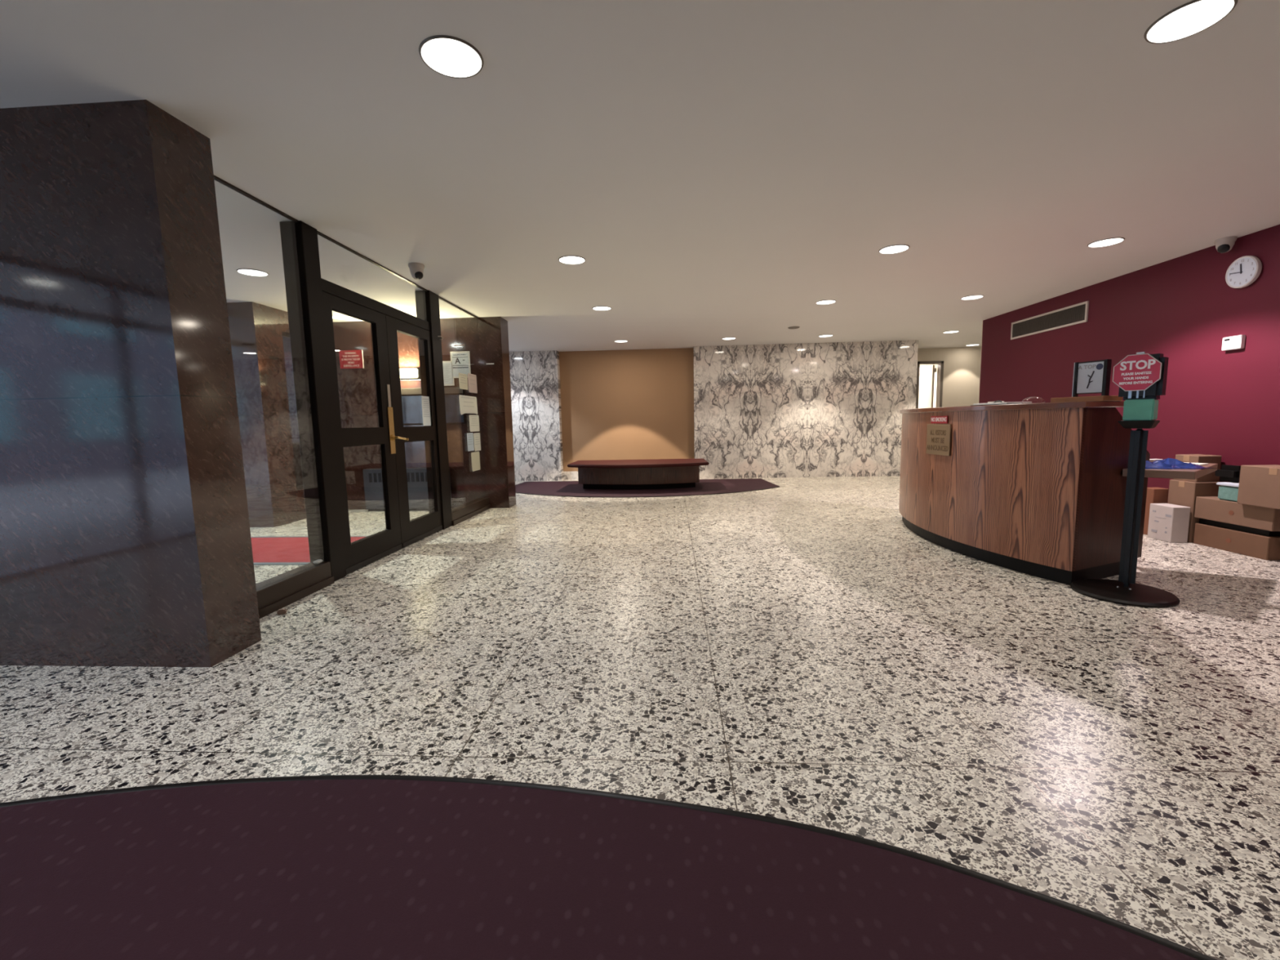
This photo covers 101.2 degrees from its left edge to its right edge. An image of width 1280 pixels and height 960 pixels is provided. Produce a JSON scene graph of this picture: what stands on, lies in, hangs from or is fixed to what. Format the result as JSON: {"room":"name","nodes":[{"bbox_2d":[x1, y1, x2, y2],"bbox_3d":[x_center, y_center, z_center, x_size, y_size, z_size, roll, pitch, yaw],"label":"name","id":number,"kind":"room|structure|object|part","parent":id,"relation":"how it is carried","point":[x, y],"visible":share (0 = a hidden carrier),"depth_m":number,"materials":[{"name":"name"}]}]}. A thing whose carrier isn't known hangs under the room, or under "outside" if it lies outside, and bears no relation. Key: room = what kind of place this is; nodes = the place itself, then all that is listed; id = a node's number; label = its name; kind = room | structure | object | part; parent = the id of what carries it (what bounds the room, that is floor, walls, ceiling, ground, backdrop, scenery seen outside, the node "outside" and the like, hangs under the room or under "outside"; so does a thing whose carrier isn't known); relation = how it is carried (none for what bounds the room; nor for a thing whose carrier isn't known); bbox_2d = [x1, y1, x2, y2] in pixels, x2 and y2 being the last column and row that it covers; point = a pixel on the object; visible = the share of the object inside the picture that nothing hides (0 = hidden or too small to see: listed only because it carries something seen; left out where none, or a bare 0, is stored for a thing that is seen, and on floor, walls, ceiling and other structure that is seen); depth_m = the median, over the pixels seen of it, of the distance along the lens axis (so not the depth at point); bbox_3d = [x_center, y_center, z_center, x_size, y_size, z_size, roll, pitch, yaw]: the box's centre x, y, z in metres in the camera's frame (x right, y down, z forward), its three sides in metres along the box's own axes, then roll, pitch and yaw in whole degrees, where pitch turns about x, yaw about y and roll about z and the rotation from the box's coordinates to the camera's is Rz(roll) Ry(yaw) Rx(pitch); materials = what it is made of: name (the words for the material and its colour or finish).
{"room":"lobby","nodes":[
{"label":"lobby","id":0,"kind":"room"},
{"bbox_2d":[0,99,261,666],"bbox_3d":[-3.445,-0.344,2.521,2.925,2.430,0.300,-1,6,4],"label":"pillar","id":1,"kind":"structure","parent":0,"point":[126,540],"depth_m":2.33,"materials":[{"name":"stone"}]},
{"bbox_2d":[226,302,306,527],"bbox_3d":[-4.359,-0.760,6.460,0.630,2.430,1.470,-1,6,4],"label":"wall pier","id":2,"kind":"object","parent":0,"point":[264,386],"visible":0.46,"depth_m":5.81,"materials":[{"name":"stone"}]},
{"bbox_2d":[268,355,279,359],"bbox_3d":[-4.084,-1.362,5.868,0.008,0.025,0.140,-1,6,4],"label":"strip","id":3,"kind":"object","parent":2,"relation":"attached to","point":[269,357],"visible":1,"depth_m":5.86,"materials":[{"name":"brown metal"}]},
{"bbox_2d":[282,332,303,489],"bbox_3d":[-4.105,-0.825,6.453,0.040,1.830,0.700,-1,6,4],"label":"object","id":4,"kind":"structure","parent":2,"relation":"attached to","point":[284,335],"depth_m":6.19,"materials":[{"name":"brown metal"}]},
{"bbox_2d":[320,278,430,331],"bbox_3d":[-2.209,-1.445,4.456,0.105,0.085,1.670,-1,6,4],"label":"door frame","id":5,"kind":"structure","parent":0,"point":[329,287],"depth_m":4.24,"materials":[{"name":"brown metal"}]},
{"bbox_2d":[316,230,427,291],"bbox_3d":[-2.175,-1.645,4.432,0.024,0.315,1.670,-1,6,4],"label":"trim","id":6,"kind":"structure","parent":5,"relation":"attached to","point":[322,235],"depth_m":4.22,"materials":[{"name":"brown metal"}]},
{"bbox_2d":[333,316,515,509],"bbox_3d":[-2.865,-0.844,6.951,2.295,2.430,0.300,-1,6,4],"label":"wall","id":7,"kind":"structure","parent":0,"point":[486,339],"depth_m":6.79,"materials":[{"name":"stone"}]},
{"bbox_2d":[399,368,420,378],"bbox_3d":[-2.915,-1.361,6.695,0.420,0.130,0.100,-1,6,4],"label":"wall sconce","id":8,"kind":"object","parent":7,"relation":"attached to","point":[405,373],"visible":0.54,"depth_m":6.65,"materials":[{"name":"white glass"}]},
{"bbox_2d":[400,386,466,425],"bbox_3d":[-2.680,-0.946,6.750,0.890,0.470,0.055,-1,6,4],"label":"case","id":9,"kind":"object","parent":7,"relation":"attached to","point":[411,403],"visible":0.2,"depth_m":6.73,"materials":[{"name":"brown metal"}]},
{"bbox_2d":[442,360,454,386],"bbox_3d":[-2.461,-1.359,6.713,0.170,0.310,0.012,-1,6,4],"label":"paper","id":10,"kind":"object","parent":7,"relation":"attached to","point":[447,366],"visible":0.67,"depth_m":6.71,"materials":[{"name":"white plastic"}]},
{"bbox_2d":[450,351,471,377],"bbox_3d":[-2.280,-1.466,6.690,0.250,0.330,0.013,-1,6,4],"label":"poster","id":11,"kind":"object","parent":7,"relation":"attached to","point":[460,360],"visible":1,"depth_m":6.68,"materials":[{"name":"white paper"}]},
{"bbox_2d":[509,350,563,481],"bbox_3d":[-2.940,-1.217,10.346,2.900,2.430,0.750,-1,6,4],"label":"wall","id":12,"kind":"structure","parent":0,"point":[535,375],"depth_m":9.91,"materials":[{"name":"paper"}]},
{"bbox_2d":[559,347,693,471],"bbox_3d":[-0.237,-1.331,10.162,2.520,2.270,0.370,-1,6,4],"label":"wall","id":13,"kind":"structure","parent":0,"point":[627,404],"depth_m":9.97,"materials":[{"name":"beige paint"}]},
{"bbox_2d":[563,471,577,479],"bbox_3d":[-0.214,-0.122,10.283,2.520,0.160,0.395,-1,6,4],"label":"baseboard","id":14,"kind":"structure","parent":13,"relation":"attached to","point":[567,475],"depth_m":10.16,"materials":[{"name":"stone"}]},
{"bbox_2d":[0,0,1279,351],"bbox_3d":[1.143,-1.902,4.356,16.200,0.080,17.200,-1,6,4],"label":"ceiling","id":15,"kind":"structure","parent":0,"point":[717,170],"depth_m":2.58,"materials":[{"name":"white paint"}]},
{"bbox_2d":[236,268,268,276],"bbox_3d":[-3.338,-1.788,4.536,0.226,0.006,0.226,-1,6,4],"label":"recessed light","id":16,"kind":"object","parent":15,"relation":"in","point":[250,272],"visible":1,"depth_m":4.53,"materials":[{"name":"white"}]},
{"bbox_2d":[408,262,424,279],"bbox_3d":[-1.877,-1.747,4.423,0.128,0.122,0.128,-1,6,4],"label":"security camera","id":17,"kind":"object","parent":15,"relation":"attached to","point":[416,269],"visible":1,"depth_m":4.38,"materials":[{"name":"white plastic"}]},
{"bbox_2d":[418,35,484,78],"bbox_3d":[-0.694,-1.555,1.940,0.226,0.006,0.226,-1,6,4],"label":"recessed light","id":18,"kind":"object","parent":15,"relation":"in","point":[451,56],"visible":1,"depth_m":1.93,"materials":[{"name":"white"}]},
{"bbox_2d":[558,255,585,264],"bbox_3d":[-0.564,-1.825,4.366,0.226,0.006,0.226,-1,6,4],"label":"recessed light","id":19,"kind":"object","parent":15,"relation":"in","point":[569,260],"visible":1,"depth_m":4.36,"materials":[{"name":"white"}]},
{"bbox_2d":[591,306,611,310],"bbox_3d":[-0.452,-2.033,6.231,0.226,0.006,0.226,-1,6,4],"label":"recessed light","id":20,"kind":"object","parent":15,"relation":"in","point":[597,308],"visible":1,"depth_m":6.22,"materials":[{"name":"white"}]},
{"bbox_2d":[614,339,627,342],"bbox_3d":[-0.315,-2.317,8.782,0.226,0.006,0.226,-1,6,4],"label":"recessed light","id":21,"kind":"object","parent":15,"relation":"in","point":[621,340],"visible":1,"depth_m":8.75,"materials":[{"name":"white"}]},
{"bbox_2d":[722,337,735,339],"bbox_3d":[1.474,-2.346,8.722,0.226,0.006,0.226,-1,6,4],"label":"recessed light","id":22,"kind":"object","parent":15,"relation":"in","point":[726,338],"visible":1,"depth_m":8.71,"materials":[{"name":"white"}]},
{"bbox_2d":[787,326,799,328],"bbox_3d":[2.281,-2.259,7.807,0.170,0.012,0.170,-1,6,4],"label":"smoke detector","id":23,"kind":"object","parent":15,"relation":"attached to","point":[790,327],"visible":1,"depth_m":7.82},
{"bbox_2d":[815,299,835,304],"bbox_3d":[2.169,-2.075,6.141,0.226,0.006,0.226,-1,6,4],"label":"recessed light","id":24,"kind":"object","parent":15,"relation":"in","point":[825,301],"visible":1,"depth_m":6.15,"materials":[{"name":"white"}]},
{"bbox_2d":[818,334,833,337],"bbox_3d":[3.053,-2.369,8.646,0.226,0.006,0.226,-1,6,4],"label":"recessed light","id":25,"kind":"object","parent":15,"relation":"in","point":[821,335],"visible":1,"depth_m":8.66,"materials":[{"name":"white"}]},
{"bbox_2d":[878,244,909,253],"bbox_3d":[2.054,-1.865,4.256,0.226,0.006,0.226,-1,6,4],"label":"recessed light","id":26,"kind":"object","parent":15,"relation":"in","point":[892,249],"visible":1,"depth_m":4.25,"materials":[{"name":"white"}]},
{"bbox_2d":[942,330,959,333],"bbox_3d":[5.027,-2.393,8.505,0.226,0.006,0.226,-1,6,4],"label":"recessed light","id":27,"kind":"object","parent":15,"relation":"in","point":[948,331],"visible":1,"depth_m":8.50,"materials":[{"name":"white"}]},
{"bbox_2d":[960,294,983,299],"bbox_3d":[3.819,-2.099,6.050,0.226,0.006,0.226,-1,6,4],"label":"recessed light","id":28,"kind":"object","parent":15,"relation":"in","point":[975,296],"visible":1,"depth_m":6.05,"materials":[{"name":"white"}]},
{"bbox_2d":[965,343,979,346],"bbox_3d":[6.407,-2.601,10.133,0.226,0.006,0.226,-1,6,4],"label":"recessed light","id":29,"kind":"object","parent":15,"relation":"in","point":[974,344],"visible":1,"depth_m":10.13,"materials":[{"name":"white"}]},
{"bbox_2d":[1087,237,1124,247],"bbox_3d":[3.713,-1.892,4.194,0.226,0.006,0.226,-1,6,4],"label":"recessed light","id":30,"kind":"object","parent":15,"relation":"in","point":[1108,242],"visible":1,"depth_m":4.19,"materials":[{"name":"white"}]},
{"bbox_2d":[1143,0,1237,44],"bbox_3d":[1.904,-1.595,1.825,0.226,0.006,0.226,-1,6,4],"label":"recessed light","id":31,"kind":"object","parent":15,"relation":"in","point":[1191,18],"visible":1,"depth_m":1.82,"materials":[{"name":"white"}]},
{"bbox_2d":[1213,235,1237,253],"bbox_3d":[4.639,-1.856,4.173,0.124,0.111,0.124,-1,6,4],"label":"security camera","id":32,"kind":"object","parent":15,"relation":"attached to","point":[1223,245],"visible":1,"depth_m":4.14,"materials":[{"name":"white plastic"}]},
{"bbox_2d":[0,475,1279,959],"bbox_3d":[2.266,0.568,4.565,14.050,0.060,17.200,-1,6,4],"label":"floor","id":33,"kind":"structure","parent":0,"point":[796,651],"depth_m":2.10,"materials":[{"name":"stone"}]},
{"bbox_2d":[276,608,287,614],"bbox_3d":[-2.105,0.774,3.095,0.044,0.028,0.036,-3,7,-19],"label":"door stop","id":34,"kind":"object","parent":33,"relation":"on","point":[281,611],"visible":1,"depth_m":3.08,"materials":[{"name":"metal"}]},
{"bbox_2d":[250,535,368,564],"bbox_3d":[-3.413,0.625,4.754,2.330,0.011,1.030,-1,6,4],"label":"entrance mat","id":35,"kind":"object","parent":33,"relation":"on","point":[266,550],"visible":0.17,"depth_m":4.69,"materials":[{"name":"carpet"}]},
{"bbox_2d":[279,220,346,582],"bbox_3d":[-2.253,-0.491,3.643,0.150,2.429,0.160,-1,6,4],"label":"post","id":36,"kind":"object","parent":33,"relation":"on","point":[300,242],"visible":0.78,"depth_m":3.58,"materials":[{"name":"brown metal"}]},
{"bbox_2d":[213,174,334,618],"bbox_3d":[-2.269,-0.430,3.081,0.145,2.430,0.970,-1,6,4],"label":"window","id":37,"kind":"structure","parent":36,"relation":"attached to","point":[274,593],"depth_m":3.28,"materials":[{"name":"brown metal"}]},
{"bbox_2d":[312,559,323,564],"bbox_3d":[-2.225,0.564,3.633,0.040,0.020,0.060,-1,6,4],"label":"tape","id":38,"kind":"object","parent":37,"relation":"on","point":[318,561],"visible":1,"depth_m":3.61,"materials":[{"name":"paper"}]},
{"bbox_2d":[322,291,408,574],"bbox_3d":[-2.142,-0.356,4.205,0.120,2.017,0.935,-1,6,4],"label":"door","id":39,"kind":"structure","parent":36,"relation":"attached to","point":[361,553],"depth_m":4.25,"materials":[{"name":"brown metal"}]},
{"bbox_2d":[338,350,364,368],"bbox_3d":[-3.713,-1.551,6.768,0.313,0.230,0.009,-1,6,4],"label":"warning sign","id":40,"kind":"object","parent":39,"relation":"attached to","point":[348,359],"visible":1,"depth_m":6.76,"materials":[{"name":"paper"}]},
{"bbox_3d":[-2.142,-0.718,4.488,0.006,0.190,0.040,-1,6,4],"label":"lock rod","id":41,"kind":"part","parent":39,"relation":"part of","materials":[{"name":"metal"}]},
{"bbox_3d":[-2.135,-0.425,4.520,0.008,0.400,0.080,-1,6,4],"label":"push plate","id":42,"kind":"part","parent":39,"relation":"part of","materials":[{"name":"gold metal"}]},
{"bbox_3d":[-2.092,-0.370,4.587,0.067,0.058,0.168,-1,6,4],"label":"lever handle","id":43,"kind":"part","parent":39,"relation":"part of","materials":[{"name":"gold metal"}]},
{"bbox_2d":[363,467,452,511],"bbox_3d":[-3.008,0.122,6.817,1.080,0.545,0.166,-1,6,4],"label":"radiator","id":44,"kind":"object","parent":33,"relation":"on","point":[417,485],"visible":0.56,"depth_m":6.75,"materials":[{"name":"grey metal"}]},
{"bbox_2d":[368,471,426,482],"bbox_3d":[-3.024,-0.036,6.720,0.904,0.120,0.006,-1,6,4],"label":"grille","id":45,"kind":"object","parent":44,"relation":"attached to","point":[374,477],"depth_m":6.72,"materials":[{"name":"black plastic"}]},
{"bbox_2d":[414,289,452,529],"bbox_3d":[-2.143,-0.697,5.486,0.150,2.429,0.215,-1,6,4],"label":"post","id":46,"kind":"object","parent":33,"relation":"on","point":[427,303],"visible":0.7,"depth_m":5.43,"materials":[{"name":"brown metal"}]},
{"bbox_2d":[385,315,442,547],"bbox_3d":[-2.131,-0.443,4.985,0.050,2.017,0.830,-1,6,4],"label":"door","id":47,"kind":"structure","parent":46,"relation":"attached to","point":[415,530],"depth_m":4.85,"materials":[{"name":"brown metal"}]},
{"bbox_2d":[421,395,431,426],"bbox_3d":[-2.116,-0.682,5.210,0.002,0.290,0.168,-1,6,4],"label":"paper","id":48,"kind":"object","parent":47,"relation":"attached to","point":[425,400],"visible":1,"depth_m":5.21,"materials":[{"name":"grey paper"}]},
{"bbox_2d":[438,296,490,525],"bbox_3d":[-2.085,-0.774,6.172,0.145,2.430,1.170,-1,6,4],"label":"window","id":49,"kind":"structure","parent":46,"relation":"attached to","point":[460,513],"depth_m":6.20,"materials":[{"name":"glass"}]},
{"bbox_2d":[458,373,467,390],"bbox_3d":[-2.055,-1.147,6.126,0.004,0.180,0.255,-1,6,4],"label":"paper","id":50,"kind":"object","parent":49,"relation":"attached to","point":[463,380],"visible":1,"depth_m":6.12,"materials":[{"name":"grey paper"}]},
{"bbox_2d":[458,395,477,414],"bbox_3d":[-2.040,-0.887,6.277,0.010,0.230,0.550,-1,6,4],"label":"paper","id":51,"kind":"object","parent":49,"relation":"attached to","point":[468,404],"visible":1,"depth_m":6.26,"materials":[{"name":"grey paper"}]},
{"bbox_2d":[466,432,474,451],"bbox_3d":[-2.035,-0.457,6.320,0.003,0.215,0.200,-1,6,4],"label":"paper","id":52,"kind":"object","parent":49,"relation":"attached to","point":[469,436],"visible":1,"depth_m":6.32,"materials":[{"name":"grey paper"}]},
{"bbox_2d":[467,373,477,393],"bbox_3d":[-2.038,-1.176,6.409,0.006,0.225,0.285,-1,6,4],"label":"paper","id":53,"kind":"object","parent":49,"relation":"attached to","point":[472,379],"visible":1,"depth_m":6.40,"materials":[{"name":"grey paper"}]},
{"bbox_2d":[469,414,479,431],"bbox_3d":[-2.029,-0.696,6.454,0.004,0.200,0.320,-1,6,4],"label":"paper","id":54,"kind":"object","parent":49,"relation":"attached to","point":[473,420],"visible":1,"depth_m":6.44,"materials":[{"name":"grey paper"}]},
{"bbox_2d":[471,451,479,471],"bbox_3d":[-2.020,-0.231,6.483,0.006,0.230,0.275,-1,6,4],"label":"paper","id":55,"kind":"object","parent":49,"relation":"attached to","point":[475,456],"visible":1,"depth_m":6.47,"materials":[{"name":"beige paper"}]},
{"bbox_2d":[473,432,480,451],"bbox_3d":[-2.021,-0.474,6.542,0.005,0.220,0.215,-1,6,4],"label":"paper","id":56,"kind":"object","parent":49,"relation":"attached to","point":[476,436],"visible":1,"depth_m":6.54,"materials":[{"name":"grey paper"}]},
{"bbox_2d":[0,774,1217,959],"bbox_3d":[-0.804,1.128,-0.293,5.600,0.012,3.873,-1,6,4],"label":"carpet","id":57,"kind":"object","parent":33,"relation":"on","point":[335,867],"visible":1,"depth_m":1.23,"materials":[{"name":"purple carpet"}]},
{"bbox_2d":[515,478,780,497],"bbox_3d":[-0.029,0.127,8.668,4.578,0.009,2.192,-1,6,4],"label":"rug","id":58,"kind":"object","parent":33,"relation":"on","point":[705,486],"visible":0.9,"depth_m":8.36,"materials":[{"name":"carpet"}]},
{"bbox_2d":[567,458,708,489],"bbox_3d":[-0.019,-0.086,8.625,2.249,0.422,1.170,-1,6,4],"label":"bench","id":59,"kind":"object","parent":58,"relation":"on","point":[658,473],"visible":1,"depth_m":8.36,"materials":[{"name":"brown wood"}]},
{"bbox_3d":[-0.023,-0.272,8.604,2.249,0.047,1.170,-1,6,4],"label":"seat","id":60,"kind":"part","parent":59,"relation":"part of","materials":[{"name":"red leather"}]},
{"bbox_2d":[898,400,1217,585],"bbox_3d":[3.026,-0.042,4.436,1.372,1.150,2.641,-3,6,-14],"label":"reception desk","id":61,"kind":"object","parent":33,"relation":"on","point":[1038,490],"visible":0.95,"depth_m":3.51,"materials":[{"name":"brown wood"}]},
{"bbox_2d":[925,424,951,456],"bbox_3d":[2.449,-0.332,4.323,0.011,0.250,0.344,-1,6,1],"label":"plaque","id":62,"kind":"object","parent":61,"relation":"attached to","point":[938,436],"visible":1,"depth_m":4.30,"materials":[{"name":"gold metal"}]},
{"bbox_2d":[930,415,947,423],"bbox_3d":[2.448,-0.493,4.305,0.009,0.060,0.240,-1,6,1],"label":"no smoking sign","id":63,"kind":"object","parent":61,"relation":"attached to","point":[934,420],"visible":1,"depth_m":4.30,"materials":[{"name":"plastic"}]},
{"bbox_3d":[2.627,-0.069,4.472,0.320,1.013,2.499,-1,6,4],"label":"panel","id":64,"kind":"part","parent":61,"relation":"part of","materials":[{"name":"brown wood"}]},
{"bbox_2d":[970,400,1031,405],"bbox_3d":[2.602,-0.557,3.788,0.220,0.033,0.320,-2,6,-10],"label":"papers","id":65,"kind":"object","parent":61,"relation":"on","point":[995,402],"visible":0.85,"depth_m":3.69,"materials":[{"name":"white paper"}]},
{"bbox_2d":[899,400,1124,413],"bbox_3d":[2.783,-0.593,4.407,0.697,0.037,2.561,-1,6,4],"label":"countertop","id":66,"kind":"structure","parent":61,"relation":"on","point":[1093,403],"depth_m":3.47,"materials":[{"name":"laminate"}]},
{"bbox_2d":[1050,395,1122,402],"bbox_3d":[2.858,-0.517,3.376,0.190,0.034,0.300,-3,7,-20],"label":"ledge","id":67,"kind":"object","parent":61,"relation":"on","point":[1109,397],"visible":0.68,"depth_m":3.28,"materials":[{"name":"brown wood"}]},
{"bbox_2d":[1071,359,1111,396],"bbox_3d":[2.861,-0.641,3.336,0.040,0.222,0.184,-3,7,-20],"label":"picture frame","id":68,"kind":"object","parent":67,"relation":"on","point":[1091,376],"visible":0.99,"depth_m":3.32,"materials":[{"name":"black plastic"}]},
{"bbox_3d":[3.033,0.043,3.385,0.770,1.012,0.030,-4,7,-22],"label":"panel","id":69,"kind":"part","parent":61,"relation":"part of","materials":[{"name":"brown wood"}]},
{"bbox_2d":[1149,458,1162,462],"bbox_3d":[3.590,-0.131,3.672,0.080,0.030,0.050,-2,6,-8],"label":"box","id":70,"kind":"object","parent":61,"relation":"on","point":[1150,460],"visible":0.38,"depth_m":3.65,"materials":[{"name":"white cardboard"}]},
{"bbox_2d":[1122,463,1217,479],"bbox_3d":[3.511,-0.069,3.491,0.771,0.048,0.450,-7,9,-43],"label":"shelf","id":71,"kind":"object","parent":61,"relation":"attached to","point":[1180,473],"depth_m":3.25,"materials":[{"name":"laminate"}]},
{"bbox_2d":[1126,457,1216,468],"bbox_3d":[3.372,-0.112,3.389,0.460,0.059,0.240,0,6,12],"label":"plastic bag","id":72,"kind":"object","parent":61,"relation":"on","point":[1169,463],"visible":0.74,"depth_m":3.33,"materials":[{"name":"blue plastic"}]},
{"bbox_2d":[1184,462,1208,465],"bbox_3d":[3.683,-0.108,3.553,0.240,0.006,0.160,-4,7,-28],"label":"loose papers","id":73,"kind":"object","parent":61,"relation":"on","point":[1198,464],"visible":0.3,"depth_m":3.54,"materials":[{"name":"white paper"}]},
{"bbox_2d":[1070,351,1180,608],"bbox_3d":[2.872,-0.024,3.071,0.484,1.419,0.484,-5,8,-33],"label":"stand","id":74,"kind":"object","parent":33,"relation":"on","point":[1140,377],"visible":1,"depth_m":3.07,"materials":[{"name":"black metal"}]},
{"bbox_2d":[1117,420,1159,428],"bbox_3d":[2.901,-0.323,3.061,0.117,0.045,0.160,-5,8,-33],"label":"drip tray","id":75,"kind":"object","parent":74,"relation":"on","point":[1125,424],"depth_m":3.03,"materials":[{"name":"black plastic"}]},
{"bbox_3d":[2.910,-0.407,3.060,0.090,0.122,0.132,-5,8,-33],"label":"refill tank","id":76,"kind":"part","parent":74,"relation":"part of","materials":[{"name":"green plastic"}]},
{"bbox_2d":[1142,487,1168,534],"bbox_3d":[4.534,0.276,4.644,0.125,0.413,0.110,-1,6,4],"label":"cardboard box","id":77,"kind":"object","parent":33,"relation":"on","point":[1154,495],"visible":0.42,"depth_m":4.59,"materials":[{"name":"brown cardboard"}]},
{"bbox_2d":[1147,502,1190,542],"bbox_3d":[4.451,0.359,4.433,0.136,0.297,0.215,-1,6,4],"label":"printed box","id":78,"kind":"object","parent":33,"relation":"on","point":[1167,522],"visible":1,"depth_m":4.36,"materials":[{"name":"white cardboard"}]},
{"bbox_2d":[1167,479,1220,542],"bbox_3d":[4.637,0.255,4.416,0.211,0.501,0.225,-1,6,4],"label":"cardboard box","id":79,"kind":"object","parent":33,"relation":"on","point":[1183,493],"visible":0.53,"depth_m":4.33,"materials":[{"name":"brown cardboard"}]},
{"bbox_2d":[1173,453,1221,482],"bbox_3d":[4.635,-0.101,4.379,0.181,0.216,0.200,-1,6,4],"label":"cardboard box","id":80,"kind":"object","parent":79,"relation":"on","point":[1191,458],"visible":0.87,"depth_m":4.29,"materials":[{"name":"brown cardboard"}]},
{"bbox_2d":[1193,523,1279,559],"bbox_3d":[4.623,0.464,4.039,0.201,0.168,0.540,-1,6,4],"label":"cardboard box","id":81,"kind":"object","parent":33,"relation":"on","point":[1255,545],"visible":0.96,"depth_m":3.97,"materials":[{"name":"brown cardboard"}]},
{"bbox_2d":[1199,518,1279,536],"bbox_3d":[4.638,0.355,4.041,0.175,0.048,0.510,-1,6,4],"label":"cardboard box","id":82,"kind":"object","parent":81,"relation":"on","point":[1255,531],"visible":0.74,"depth_m":3.98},
{"bbox_2d":[1194,496,1279,531],"bbox_3d":[4.614,0.249,4.008,0.206,0.170,0.565,-1,6,4],"label":"cardboard box","id":83,"kind":"object","parent":82,"relation":"on","point":[1209,508],"visible":0.93,"depth_m":3.97,"materials":[{"name":"brown cardboard"}]},
{"bbox_2d":[1216,482,1239,502],"bbox_3d":[4.602,0.093,4.035,0.184,0.135,0.184,-1,6,4],"label":"plastic tub","id":84,"kind":"object","parent":83,"relation":"on","point":[1228,491],"visible":0.36,"depth_m":4.04,"materials":[{"name":"teal plastic"}]},
{"bbox_2d":[1214,464,1240,482],"bbox_3d":[4.620,-0.050,4.113,0.100,0.130,0.200,-1,6,-2],"label":"shoulder bag","id":85,"kind":"object","parent":84,"relation":"on","point":[1231,473],"visible":0.71,"depth_m":4.10,"materials":[{"name":"black fabric"}]},
{"bbox_3d":[4.601,0.036,4.028,0.184,0.020,0.184,-1,6,4],"label":"lid","id":86,"kind":"part","parent":84,"relation":"part of","materials":[{"name":"white plastic"}]},
{"bbox_2d":[1236,464,1279,509],"bbox_3d":[4.573,0.054,3.702,0.246,0.287,0.435,-1,6,4],"label":"cardboard box","id":87,"kind":"object","parent":83,"relation":"on","point":[1259,485],"visible":1,"depth_m":3.78,"materials":[{"name":"brown cardboard"}]},
{"bbox_2d":[693,340,918,479],"bbox_3d":[3.022,-1.321,10.206,3.980,2.430,1.200,-1,6,4],"label":"wall","id":88,"kind":"structure","parent":0,"point":[807,410],"depth_m":9.61,"materials":[{"name":"stone"}]},
{"bbox_2d":[920,364,937,407],"bbox_3d":[6.264,-1.658,12.671,3.000,2.430,0.150,-1,6,4],"label":"wall","id":89,"kind":"structure","parent":0,"point":[935,365],"depth_m":12.48,"materials":[{"name":"beige paint"}]},
{"bbox_2d":[917,346,981,407],"bbox_3d":[7.343,-1.451,10.598,4.600,2.430,0.120,-1,6,4],"label":"wall","id":90,"kind":"structure","parent":0,"point":[962,365],"depth_m":10.52,"materials":[{"name":"beige paint"}]},
{"bbox_2d":[918,364,936,408],"bbox_3d":[6.020,-1.325,11.104,0.085,2.100,0.660,-1,6,4],"label":"door","id":91,"kind":"structure","parent":90,"relation":"in","point":[926,374],"depth_m":10.93,"materials":[{"name":"beige paint"}]},
{"bbox_2d":[915,360,943,408],"bbox_3d":[5.833,-1.303,10.702,0.516,2.173,0.145,-1,6,4],"label":"door frame","id":92,"kind":"structure","parent":90,"relation":"attached to","point":[940,363],"depth_m":10.57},
{"bbox_2d":[978,224,1279,502],"bbox_3d":[4.658,-0.418,1.706,0.140,2.430,12.030,-1,6,4],"label":"wall","id":93,"kind":"structure","parent":0,"point":[1216,402],"depth_m":4.59,"materials":[{"name":"red paint"}]},
{"bbox_2d":[977,320,982,403],"bbox_3d":[5.015,-1.083,7.681,0.140,2.430,0.015,-1,6,4],"label":"trim","id":94,"kind":"structure","parent":93,"relation":"attached to","point":[982,321],"depth_m":7.61,"materials":[{"name":"beige paint"}]},
{"bbox_2d":[1010,301,1088,339],"bbox_3d":[4.840,-1.881,6.275,0.016,0.216,1.270,-1,6,4],"label":"air vent","id":95,"kind":"object","parent":93,"relation":"in","point":[1077,313],"visible":1,"depth_m":6.17,"materials":[{"name":"grey metal"}]},
{"bbox_2d":[1221,334,1245,351],"bbox_3d":[4.712,-1.089,4.178,0.036,0.104,0.144,-1,6,4],"label":"thermostat","id":96,"kind":"object","parent":93,"relation":"attached to","point":[1236,342],"visible":1,"depth_m":4.16,"materials":[{"name":"white plastic"}]},
{"bbox_2d":[1225,255,1262,288],"bbox_3d":[4.697,-1.618,4.095,0.042,0.236,0.236,-1,6,4],"label":"wall clock","id":97,"kind":"object","parent":93,"relation":"attached to","point":[1245,270],"visible":1,"depth_m":4.08,"materials":[{"name":"white plastic"}]}
]}

